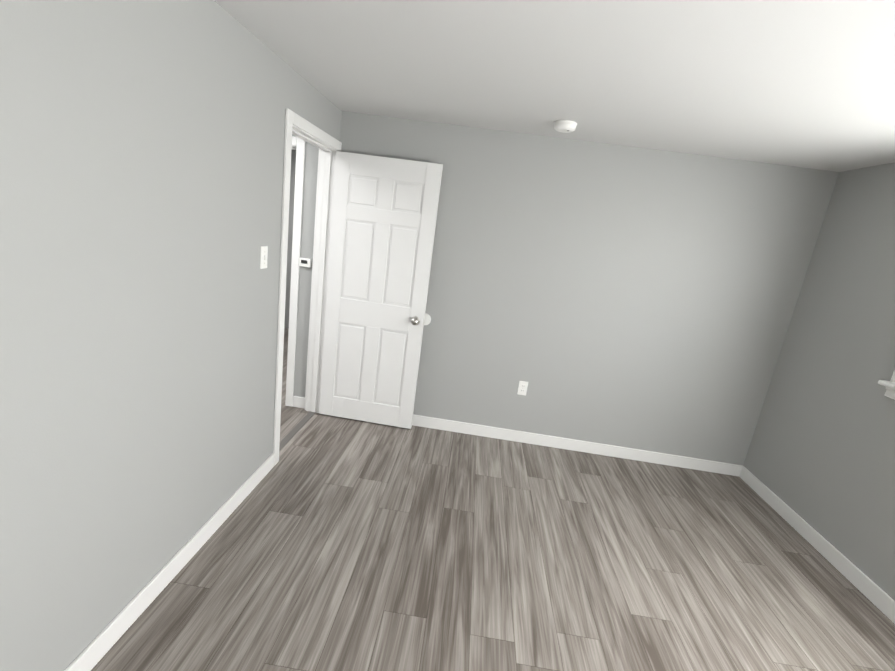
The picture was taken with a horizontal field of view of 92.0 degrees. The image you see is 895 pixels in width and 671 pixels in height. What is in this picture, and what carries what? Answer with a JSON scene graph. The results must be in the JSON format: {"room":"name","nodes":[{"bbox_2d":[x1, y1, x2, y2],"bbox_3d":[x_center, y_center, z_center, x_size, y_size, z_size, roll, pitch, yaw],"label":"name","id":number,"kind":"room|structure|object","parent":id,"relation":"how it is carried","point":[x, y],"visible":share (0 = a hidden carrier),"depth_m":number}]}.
{"room":"empty bedroom","nodes":[
{"label":"empty bedroom","id":0,"kind":"room"},
{"bbox_2d":[0,0,341,670],"bbox_3d":[-1.100,-0.069,1.551,0.120,2.300,3.670,8,14,3],"label":"wall","id":1,"kind":"structure","parent":0,"point":[141,162],"depth_m":1.40},
{"bbox_2d":[64,453,273,670],"bbox_3d":[-1.204,1.087,1.453,0.018,0.095,2.634,8,14,3],"label":"baseboard","id":2,"kind":"structure","parent":1,"relation":"attached to","point":[97,649],"depth_m":1.76},
{"bbox_2d":[260,246,267,268],"bbox_3d":[-0.951,-0.405,2.247,0.012,0.115,0.070,8,14,3],"label":"switch plate","id":3,"kind":"object","parent":1,"relation":"attached to","point":[263,256],"visible":1,"depth_m":2.24},
{"bbox_2d":[273,108,341,465],"bbox_3d":[-1.003,-0.287,2.925,0.154,2.092,0.880,8,14,3],"label":"door frame","id":4,"kind":"structure","parent":1,"relation":"attached to","point":[325,143],"depth_m":3.11},
{"bbox_2d":[319,151,442,428],"bbox_3d":[-0.542,-0.278,3.267,0.773,2.008,0.153,9,14,4],"label":"bedroom door","id":5,"kind":"structure","parent":4,"relation":"attached to","point":[384,219],"depth_m":3.23},
{"bbox_2d":[284,150,295,327],"bbox_3d":[-1.258,-1.106,5.664,2.320,2.300,0.120,8,14,3],"label":"wall","id":6,"kind":"structure","parent":0,"point":[290,225],"depth_m":5.62},
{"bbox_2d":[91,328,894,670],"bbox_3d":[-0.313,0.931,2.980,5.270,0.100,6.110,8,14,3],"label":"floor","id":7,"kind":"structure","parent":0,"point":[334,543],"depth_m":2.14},
{"bbox_2d":[279,411,315,450],"bbox_3d":[-1.137,0.715,3.183,0.050,0.006,0.768,8,14,3],"label":"threshold strip","id":8,"kind":"object","parent":7,"relation":"on","point":[287,438],"visible":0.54,"depth_m":3.21},
{"bbox_2d":[215,0,894,171],"bbox_3d":[0.134,-1.360,2.402,5.546,0.100,6.110,8,14,3],"label":"ceiling","id":9,"kind":"structure","parent":0,"point":[805,83],"depth_m":1.76},
{"bbox_2d":[554,120,576,132],"bbox_3d":[0.708,-1.257,2.606,0.136,0.046,0.136,8,14,3],"label":"smoke detector","id":10,"kind":"object","parent":9,"relation":"attached to","point":[566,126],"visible":1,"depth_m":2.56},
{"bbox_2d":[292,111,838,465],"bbox_3d":[-0.025,-0.367,3.345,5.430,2.300,0.120,8,14,3],"label":"wall","id":11,"kind":"structure","parent":0,"point":[639,298],"depth_m":3.18},
{"bbox_2d":[285,136,305,406],"bbox_3d":[-1.616,-0.498,3.446,0.941,2.092,0.154,8,14,3],"label":"door frame","id":12,"kind":"structure","parent":11,"relation":"attached to","point":[298,145],"depth_m":3.32},
{"bbox_2d":[293,396,304,407],"bbox_3d":[-2.076,0.821,2.058,1.600,0.095,3.250,8,14,3],"label":"baseboard","id":13,"kind":"structure","parent":11,"relation":"attached to","point":[298,402],"depth_m":3.59},
{"bbox_2d":[299,258,311,266],"bbox_3d":[-1.091,-0.560,3.314,0.090,0.064,0.024,8,14,3],"label":"thermostat","id":14,"kind":"object","parent":11,"relation":"attached to","point":[304,262],"visible":1,"depth_m":3.30},
{"bbox_2d":[424,313,430,324],"bbox_3d":[-0.174,-0.126,3.349,0.094,0.094,0.008,8,14,3],"label":"disc","id":15,"kind":"object","parent":11,"relation":"attached to","point":[427,320],"visible":0.52,"depth_m":3.34},
{"bbox_2d":[517,381,527,395],"bbox_3d":[0.595,0.416,3.414,0.070,0.115,0.008,8,14,3],"label":"duplex electrical outlet","id":16,"kind":"object","parent":11,"relation":"attached to","point":[522,387],"visible":1,"depth_m":3.41},
{"bbox_2d":[412,414,739,476],"bbox_3d":[0.638,0.828,3.502,3.390,0.095,0.018,8,14,3],"label":"baseboard","id":17,"kind":"structure","parent":11,"relation":"attached to","point":[418,420],"depth_m":3.48},
{"bbox_2d":[743,162,894,600],"bbox_3d":[2.423,0.431,1.441,0.180,2.300,3.550,8,14,3],"label":"wall","id":18,"kind":"structure","parent":0,"point":[820,458],"depth_m":2.65},
{"bbox_2d":[740,465,894,623],"bbox_3d":[2.183,1.478,1.708,0.018,0.095,3.550,8,14,3],"label":"baseboard","id":19,"kind":"structure","parent":18,"relation":"attached to","point":[863,583],"depth_m":2.57},
{"bbox_2d":[878,370,894,399],"bbox_3d":[2.480,-0.067,1.711,0.238,1.089,1.084,8,14,3],"label":"window sill","id":20,"kind":"structure","parent":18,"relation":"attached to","point":[890,388],"depth_m":2.31}
]}

